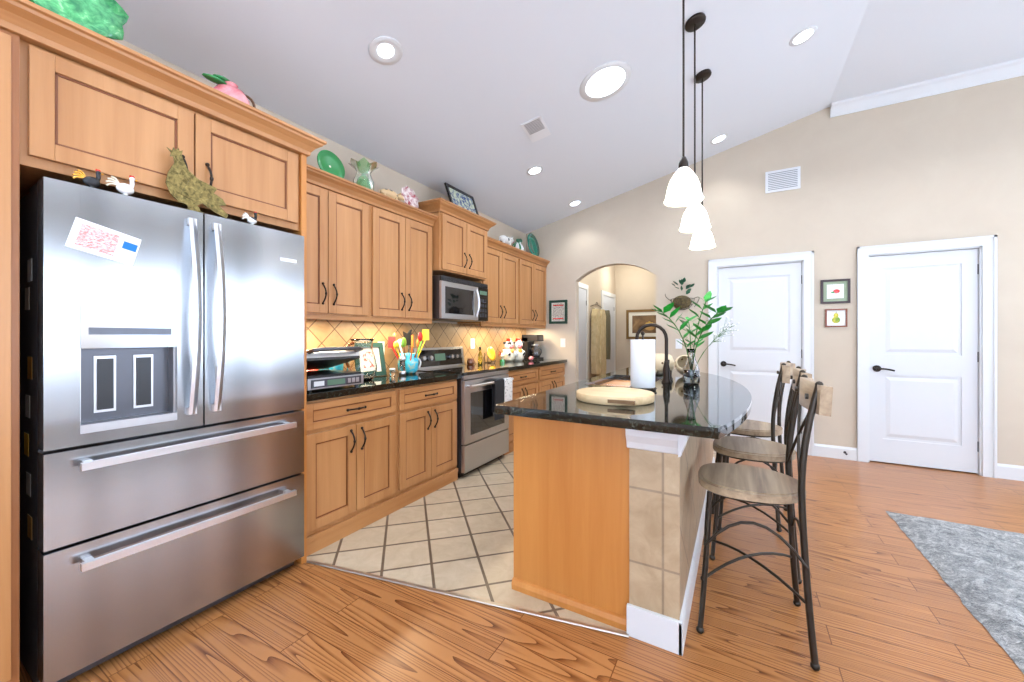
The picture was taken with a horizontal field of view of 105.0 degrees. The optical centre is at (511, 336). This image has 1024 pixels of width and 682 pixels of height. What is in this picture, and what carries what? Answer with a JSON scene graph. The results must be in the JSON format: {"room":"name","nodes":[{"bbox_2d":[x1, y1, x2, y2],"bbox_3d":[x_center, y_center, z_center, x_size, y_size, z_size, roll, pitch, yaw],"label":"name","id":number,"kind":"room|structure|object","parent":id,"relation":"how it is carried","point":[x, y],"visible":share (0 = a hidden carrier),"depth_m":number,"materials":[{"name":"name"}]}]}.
{"room":"kitchen","nodes":[
{"label":"kitchen","id":0,"kind":"room"},
{"bbox_2d":[109,38,525,323],"bbox_3d":[-1.869,-0.317,2.284,0.120,3.100,8.330,0,0,30],"label":"wall","id":1,"kind":"structure","parent":0,"point":[383,177],"depth_m":3.38,"materials":[{"name":"paint"}]},
{"bbox_2d":[28,8,215,214],"bbox_3d":[-1.765,-0.824,1.687,0.652,0.505,0.540,0,0,30],"label":"upper cabinet","id":2,"kind":"object","parent":1,"relation":"attached to","point":[74,96],"depth_m":1.47,"materials":[{"name":"brown wood"}]},
{"bbox_2d":[29,0,128,39],"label":"figurine","id":3,"kind":"object","parent":2,"relation":"on","point":[107,18],"depth_m":1.47,"materials":[{"name":"green ceramic"}]},
{"bbox_2d":[212,96,303,235],"bbox_3d":[-1.555,-0.824,2.051,0.652,0.505,0.540,0,0,30],"label":"upper cabinet","id":4,"kind":"object","parent":1,"relation":"attached to","point":[260,161],"depth_m":1.93,"materials":[{"name":"brown wood"}]},
{"bbox_2d":[202,73,255,107],"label":"figurine","id":5,"kind":"object","parent":4,"relation":"on","point":[224,85],"depth_m":1.87,"materials":[{"name":"pink ceramic"}]},
{"bbox_2d":[304,164,339,319],"bbox_3d":[-1.439,-0.609,2.567,0.337,0.935,0.410,0,0,30],"label":"upper cabinet","id":6,"kind":"object","parent":1,"relation":"attached to","point":[321,188],"depth_m":2.57,"materials":[{"name":"brown wood"}]},
{"bbox_2d":[317,150,344,177],"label":"plate","id":7,"kind":"object","parent":6,"relation":"on","point":[327,161],"depth_m":2.71,"materials":[{"name":"green ceramic"}]},
{"bbox_2d":[336,180,371,319],"bbox_3d":[-1.295,-0.604,2.818,0.337,0.925,0.410,0,0,30],"label":"upper cabinet","id":8,"kind":"object","parent":1,"relation":"attached to","point":[355,201],"depth_m":2.80,"materials":[{"name":"brown wood"}]},
{"bbox_2d":[348,158,377,190],"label":"vase","id":9,"kind":"object","parent":8,"relation":"on","point":[364,169],"depth_m":2.97,"materials":[{"name":"green ceramic"}]},
{"bbox_2d":[372,192,411,323],"bbox_3d":[-1.090,-0.604,3.172,0.337,0.925,0.408,0,0,30],"label":"upper cabinet","id":10,"kind":"object","parent":1,"relation":"attached to","point":[391,220],"depth_m":3.09,"materials":[{"name":"brown wood"}]},
{"bbox_2d":[380,186,418,207],"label":"figurine","id":11,"kind":"object","parent":10,"relation":"on","point":[408,195],"depth_m":3.32,"materials":[{"name":"pink ceramic"}]},
{"bbox_2d":[384,208,435,323],"bbox_3d":[-0.947,-0.604,3.421,0.337,0.925,0.407,0,0,30],"label":"upper cabinet","id":12,"kind":"object","parent":1,"relation":"attached to","point":[423,223],"depth_m":3.40,"materials":[{"name":"brown wood"}]},
{"bbox_2d":[412,200,471,279],"bbox_3d":[-0.698,-0.897,3.773,0.417,0.611,0.440,0,0,30],"label":"upper cabinet","id":13,"kind":"object","parent":1,"relation":"attached to","point":[453,222],"depth_m":3.63,"materials":[{"name":"brown wood"}]},
{"bbox_2d":[432,275,487,321],"bbox_3d":[-0.590,-0.353,3.895,0.447,0.388,0.752,0,0,30],"label":"over-the-range microwave","id":14,"kind":"object","parent":13,"relation":"attached to","point":[457,300],"visible":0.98,"depth_m":3.70,"materials":[{"name":"grey metal"}]},
{"bbox_2d":[444,182,478,214],"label":"decorative tray","id":15,"kind":"object","parent":13,"relation":"on","point":[456,196],"depth_m":3.97,"materials":[{"name":"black ceramic"}]},
{"bbox_2d":[471,339,474,348],"bbox_3d":[-0.459,0.083,4.582,0.007,0.116,0.072,0,0,30],"label":"outlet","id":16,"kind":"object","parent":1,"relation":"attached to","point":[472,340],"depth_m":4.58,"materials":[{"name":"white plastic"}]},
{"bbox_2d":[468,212,491,283],"bbox_3d":[-0.538,-0.897,4.050,0.417,0.611,0.440,0,0,30],"label":"upper cabinet","id":17,"kind":"object","parent":1,"relation":"attached to","point":[481,243],"depth_m":4.04,"materials":[{"name":"brown wood"}]},
{"bbox_2d":[457,240,507,327],"bbox_3d":[-0.345,-0.604,4.465,0.337,0.925,0.463,0,0,30],"label":"upper cabinet","id":18,"kind":"object","parent":1,"relation":"attached to","point":[498,286],"depth_m":4.47,"materials":[{"name":"brown wood"}]},
{"bbox_2d":[484,245,519,327],"bbox_3d":[-0.174,-0.604,4.762,0.337,0.925,0.462,0,0,30],"label":"upper cabinet","id":19,"kind":"object","parent":1,"relation":"attached to","point":[513,253],"depth_m":4.78,"materials":[{"name":"brown wood"}]},
{"bbox_2d":[520,252,535,327],"bbox_3d":[0.059,-0.604,5.165,0.337,0.925,0.469,0,0,30],"label":"upper cabinet","id":20,"kind":"object","parent":1,"relation":"attached to","point":[527,261],"depth_m":5.09,"materials":[{"name":"brown wood"}]},
{"bbox_2d":[499,233,539,255],"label":"figurine","id":21,"kind":"object","parent":20,"relation":"on","point":[532,242],"depth_m":5.22,"materials":[{"name":"green ceramic"}]},
{"bbox_2d":[536,256,547,327],"bbox_3d":[0.233,-0.604,5.468,0.337,0.925,0.469,0,0,30],"label":"upper cabinet","id":22,"kind":"object","parent":1,"relation":"attached to","point":[541,265],"depth_m":5.43,"materials":[{"name":"brown wood"}]},
{"bbox_2d":[20,449,1023,681],"bbox_3d":[2.004,1.279,1.875,7.400,0.108,11.650,0,0,30],"label":"floor","id":23,"kind":"structure","parent":0,"point":[421,590],"depth_m":1.75,"materials":[{"name":"brown wood"}]},
{"bbox_2d":[0,0,27,681],"bbox_3d":[-2.081,0.078,1.119,0.672,2.310,0.760,0,0,30],"label":"panel","id":24,"kind":"object","parent":23,"relation":"on","point":[13,13],"depth_m":1.26,"materials":[{"name":"brown wood"}]},
{"bbox_2d":[20,176,303,681],"bbox_3d":[-1.583,0.345,1.841,0.738,1.775,0.904,0,0,30],"label":"refrigerator","id":25,"kind":"object","parent":23,"relation":"on","point":[161,417],"visible":0.96,"depth_m":1.54,"materials":[{"name":"grey metal"}]},
{"bbox_2d":[296,388,399,563],"bbox_3d":[-1.246,0.796,2.622,0.617,0.874,0.700,0,0,30],"label":"base cabinet","id":26,"kind":"object","parent":23,"relation":"on","point":[351,472],"depth_m":2.42,"materials":[{"name":"brown wood"}]},
{"bbox_2d":[304,372,461,403],"bbox_3d":[-1.058,0.338,2.917,0.647,0.040,1.398,0,0,30],"label":"countertop","id":27,"kind":"structure","parent":26,"relation":"on","point":[379,383],"depth_m":2.70,"materials":[{"name":"black stone"}]},
{"bbox_2d":[307,346,362,391],"bbox_3d":[-1.192,0.190,2.453,0.409,0.254,0.380,0,0,30],"label":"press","id":28,"kind":"object","parent":27,"relation":"on","point":[326,358],"visible":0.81,"depth_m":2.39,"materials":[{"name":"silver metal"}]},
{"bbox_2d":[345,339,376,380],"bbox_3d":[-1.102,0.167,2.834,0.210,0.300,0.260,0,0,30],"label":"glass pitcher","id":29,"kind":"object","parent":27,"relation":"on","point":[365,364],"visible":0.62,"depth_m":2.79,"materials":[{"name":"white"}]},
{"bbox_2d":[307,329,428,375],"bbox_3d":[-1.153,0.127,2.974,0.342,0.380,1.331,0,0,30],"label":"kitchen items","id":30,"kind":"object","parent":27,"relation":"on","point":[408,363],"depth_m":3.30,"materials":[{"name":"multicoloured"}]},
{"bbox_2d":[400,380,457,508],"bbox_3d":[-0.899,0.796,3.225,0.617,0.874,0.690,0,0,30],"label":"base cabinet","id":31,"kind":"object","parent":23,"relation":"on","point":[428,412],"depth_m":3.03,"materials":[{"name":"brown wood"}]},
{"bbox_2d":[409,347,513,477],"bbox_3d":[-0.469,0.673,3.825,0.708,1.120,0.756,0,0,30],"label":"range","id":32,"kind":"object","parent":23,"relation":"on","point":[482,437],"visible":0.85,"depth_m":3.61,"materials":[{"name":"grey metal"}]},
{"bbox_2d":[492,377,512,420],"bbox_3d":[-0.092,0.596,3.796,0.037,0.374,0.325,0,0,30],"label":"towel","id":33,"kind":"object","parent":32,"relation":"hanging from","point":[501,390],"visible":0.81,"depth_m":3.74,"materials":[{"name":"black"}]},
{"bbox_2d":[503,368,539,455],"bbox_3d":[-0.139,0.796,4.542,0.617,0.874,0.790,0,0,30],"label":"base cabinet","id":34,"kind":"object","parent":23,"relation":"on","point":[526,382],"depth_m":4.36,"materials":[{"name":"brown wood"}]},
{"bbox_2d":[465,359,566,371],"bbox_3d":[0.078,0.338,4.889,0.647,0.040,1.626,0,0,30],"label":"countertop","id":35,"kind":"structure","parent":34,"relation":"on","point":[514,366],"depth_m":4.62,"materials":[{"name":"black stone"}]},
{"bbox_2d":[467,338,533,364],"bbox_3d":[-0.142,0.169,4.784,0.243,0.295,1.124,0,0,39],"label":"kitchen items","id":36,"kind":"object","parent":35,"relation":"on","point":[510,354],"depth_m":4.91,"materials":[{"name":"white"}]},
{"bbox_2d":[522,335,543,359],"bbox_3d":[0.228,0.147,5.362,0.259,0.340,0.482,0,0,30],"label":"coffee maker","id":37,"kind":"object","parent":35,"relation":"on","point":[530,348],"visible":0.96,"depth_m":5.42,"materials":[{"name":"black plastic"}]},
{"bbox_2d":[540,364,564,391],"bbox_3d":[0.245,0.796,5.209,0.617,0.874,0.905,0,0,30],"label":"base cabinet","id":38,"kind":"object","parent":23,"relation":"on","point":[552,376],"depth_m":5.05,"materials":[{"name":"brown wood"}]},
{"bbox_2d":[512,379,714,655],"bbox_3d":[0.931,0.796,2.747,0.800,0.874,2.450,0,0,30],"label":"kitchen island","id":39,"kind":"object","parent":23,"relation":"on","point":[609,510],"depth_m":1.71,"materials":[{"name":"brown wood"}]},
{"bbox_2d":[495,367,751,438],"bbox_3d":[1.030,0.337,2.708,1.040,0.040,2.640,0,0,30],"label":"island countertop","id":40,"kind":"structure","parent":39,"relation":"on","point":[713,408],"depth_m":1.76,"materials":[{"name":"black stone"}]},
{"bbox_2d":[576,387,654,405],"bbox_3d":[0.516,0.297,1.976,0.380,0.040,0.380,0,0,30],"label":"cutting board","id":41,"kind":"object","parent":40,"relation":"on","point":[618,396],"visible":1,"depth_m":1.86,"materials":[{"name":"beige wood"}]},
{"bbox_2d":[603,379,629,386],"bbox_3d":[0.836,0.451,2.842,0.390,0.212,0.758,0,0,30],"label":"sink","id":42,"kind":"object","parent":40,"relation":"in","point":[606,382],"depth_m":3.00,"materials":[{"name":"silver metal"}]},
{"bbox_2d":[629,331,656,391],"bbox_3d":[0.774,0.143,2.324,0.158,0.347,0.158,0,0,30],"label":"paper towel holder","id":43,"kind":"object","parent":40,"relation":"on","point":[642,363],"visible":0.85,"depth_m":2.26,"materials":[{"name":"white paper"}]},
{"bbox_2d":[635,323,672,382],"bbox_3d":[1.024,0.112,2.819,0.246,0.411,0.212,0,0,30],"label":"faucet","id":44,"kind":"object","parent":40,"relation":"on","point":[667,374],"visible":0.9,"depth_m":2.70,"materials":[{"name":"brown metal"}]},
{"bbox_2d":[655,353,671,373],"bbox_3d":[1.196,0.232,3.312,0.370,0.170,0.240,0,0,-24],"label":"mug","id":45,"kind":"object","parent":40,"relation":"on","point":[659,357],"depth_m":3.24,"materials":[{"name":"beige ceramic"}]},
{"bbox_2d":[672,355,686,373],"bbox_3d":[1.387,0.229,3.147,0.148,0.163,0.167,0,0,30],"label":"mug","id":46,"kind":"object","parent":40,"relation":"on","point":[680,362],"depth_m":3.20,"materials":[{"name":"beige ceramic"}]},
{"bbox_2d":[653,291,738,384],"bbox_3d":[1.215,0.004,2.611,0.516,0.626,0.562,0,0,30],"label":"vase","id":47,"kind":"object","parent":40,"relation":"on","point":[691,372],"visible":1,"depth_m":2.58,"materials":[{"name":"clear glass"}]},
{"bbox_2d":[665,277,698,309],"bbox_3d":[2.001,-0.505,4.642,0.379,0.382,0.136,0,0,30],"label":"plant","id":48,"kind":"object","parent":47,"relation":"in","point":[683,302],"visible":0.9,"depth_m":4.61,"materials":[{"name":"green plant"}]},
{"bbox_2d":[712,361,794,531],"bbox_3d":[1.683,0.703,2.742,0.458,1.068,0.420,0,0,40],"label":"stool","id":49,"kind":"object","parent":23,"relation":"on","point":[756,429],"visible":0.58,"depth_m":2.60,"materials":[{"name":"grey metal"}]},
{"bbox_2d":[709,366,811,583],"bbox_3d":[1.393,0.703,2.221,0.476,1.068,0.440,0,0,30],"label":"stool","id":50,"kind":"object","parent":23,"relation":"on","point":[742,449],"visible":0.62,"depth_m":2.17,"materials":[{"name":"grey metal"}]},
{"bbox_2d":[696,374,832,670],"bbox_3d":[1.063,0.703,1.708,0.470,1.068,0.434,0,0,30],"label":"stool","id":51,"kind":"object","parent":23,"relation":"on","point":[747,483],"visible":1,"depth_m":1.62,"materials":[{"name":"grey metal"}]},
{"bbox_2d":[886,511,1023,673],"bbox_3d":[3.014,1.210,0.923,2.511,0.039,2.822,0,0,30],"label":"shag rug","id":52,"kind":"object","parent":23,"relation":"on","point":[979,569],"visible":1,"depth_m":2.05,"materials":[{"name":"grey fabric"}]},
{"bbox_2d":[115,0,1023,233],"bbox_3d":[2.004,-2.056,1.875,7.240,1.166,11.490,0,0,30],"label":"ceiling","id":53,"kind":"structure","parent":0,"point":[458,93],"depth_m":2.89,"materials":[{"name":"white paint"}]},
{"bbox_2d":[368,36,402,64],"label":"recessed light","id":54,"kind":"object","parent":53,"relation":"in","point":[385,50],"depth_m":2.34,"materials":[{"name":"white"}]},
{"bbox_2d":[521,115,550,142],"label":"air vent","id":55,"kind":"object","parent":53,"relation":"in","point":[536,129],"depth_m":3.37,"materials":[{"name":"white"}]},
{"bbox_2d":[579,61,631,101],"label":"recessed light","id":56,"kind":"object","parent":53,"relation":"in","point":[604,81],"depth_m":2.98,"materials":[{"name":"white"}]},
{"bbox_2d":[664,0,706,208],"bbox_3d":[0.902,-1.407,2.066,0.195,1.391,0.195,0,0,24],"label":"pendant light","id":57,"kind":"object","parent":53,"relation":"hanging from","point":[685,188],"depth_m":2.07,"materials":[{"name":"white glass"}]},
{"bbox_2d":[679,69,711,233],"bbox_3d":[1.212,-1.407,2.603,0.195,1.391,0.195,0,0,24],"label":"pendant light","id":58,"kind":"object","parent":53,"relation":"hanging from","point":[694,220],"depth_m":2.56,"materials":[{"name":"white glass"}]},
{"bbox_2d":[689,233,715,249],"bbox_3d":[1.521,-1.407,3.140,0.195,1.391,0.195,0,0,24],"label":"pendant light","id":59,"kind":"object","parent":53,"relation":"hanging from","point":[706,240],"depth_m":3.08,"materials":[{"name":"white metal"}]},
{"bbox_2d":[789,25,816,46],"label":"recessed light","id":60,"kind":"object","parent":53,"relation":"in","point":[802,35],"depth_m":2.94,"materials":[{"name":"white"}]},
{"bbox_2d":[579,265,614,378],"bbox_3d":[1.390,-0.137,7.036,0.120,2.740,3.160,0,0,30],"label":"wall","id":61,"kind":"structure","parent":0,"point":[603,279],"depth_m":7.14,"materials":[{"name":"paint"}]},
{"bbox_2d":[579,282,615,380],"bbox_3d":[1.516,0.178,7.056,0.078,2.110,2.700,0,0,30],"label":"door frame","id":62,"kind":"structure","parent":61,"relation":"attached to","point":[608,300],"depth_m":6.68,"materials":[{"name":"white"}]},
{"bbox_2d":[590,302,610,375],"bbox_3d":[1.608,0.076,7.128,0.153,1.414,0.764,0,0,30],"label":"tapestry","id":63,"kind":"object","parent":61,"relation":"attached to","point":[600,336],"visible":0.92,"depth_m":6.97,"materials":[{"name":"beige fabric"}]},
{"bbox_2d":[615,265,655,370],"bbox_3d":[3.383,-0.137,7.642,2.730,2.740,0.120,0,0,30],"label":"wall","id":64,"kind":"structure","parent":0,"point":[631,287],"depth_m":8.14,"materials":[{"name":"paint"}]},
{"bbox_2d":[626,309,655,338],"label":"wall art","id":65,"kind":"object","parent":64,"relation":"attached to","point":[635,319],"depth_m":7.99,"materials":[{"name":"beige"}]},
{"bbox_2d":[526,76,1023,465],"bbox_3d":[3.265,-0.667,4.062,7.240,3.800,0.120,0,0,30],"label":"wall","id":66,"kind":"structure","parent":0,"point":[946,165],"depth_m":3.97,"materials":[{"name":"paint"}]},
{"bbox_2d":[549,300,567,323],"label":"wall art","id":67,"kind":"object","parent":66,"relation":"attached to","point":[558,309],"depth_m":5.48,"materials":[{"name":"beige"}]},
{"bbox_2d":[560,338,564,346],"bbox_3d":[0.707,0.088,5.461,0.072,0.120,0.011,0,0,30],"label":"outlet","id":68,"kind":"object","parent":66,"relation":"attached to","point":[562,340],"depth_m":5.46,"materials":[{"name":"white plastic"}]},
{"bbox_2d":[676,339,681,348],"bbox_3d":[2.002,0.088,4.714,0.072,0.120,0.011,0,0,30],"label":"outlet","id":69,"kind":"object","parent":66,"relation":"attached to","point":[678,344],"depth_m":4.71,"materials":[{"name":"white plastic"}]},
{"bbox_2d":[765,166,800,193],"bbox_3d":[2.893,-1.672,4.199,0.310,0.230,0.014,0,0,30],"label":"air vent","id":70,"kind":"object","parent":66,"relation":"in","point":[783,180],"visible":1,"depth_m":4.19,"materials":[{"name":"white metal"}]},
{"bbox_2d":[821,278,850,303],"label":"wall art","id":71,"kind":"object","parent":66,"relation":"attached to","point":[835,291],"depth_m":3.97,"materials":[{"name":"beige paper"}]},
{"bbox_2d":[825,309,846,326],"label":"wall art","id":72,"kind":"object","parent":66,"relation":"attached to","point":[833,317],"depth_m":3.97,"materials":[{"name":"beige paper"}]},
{"bbox_3d":[1.215,-0.667,0.506,7.240,3.800,8.330,0,0,30],"label":"wall","id":73,"kind":"structure","parent":0,"visible":0},
{"bbox_2d":[708,58,1023,480],"bbox_3d":[2.004,-0.553,1.875,7.000,3.572,11.250,0,0,30],"label":"trim","id":74,"kind":"structure","parent":73,"relation":"attached to","point":[988,464],"depth_m":3.73,"materials":[{"name":"white"}]}
]}

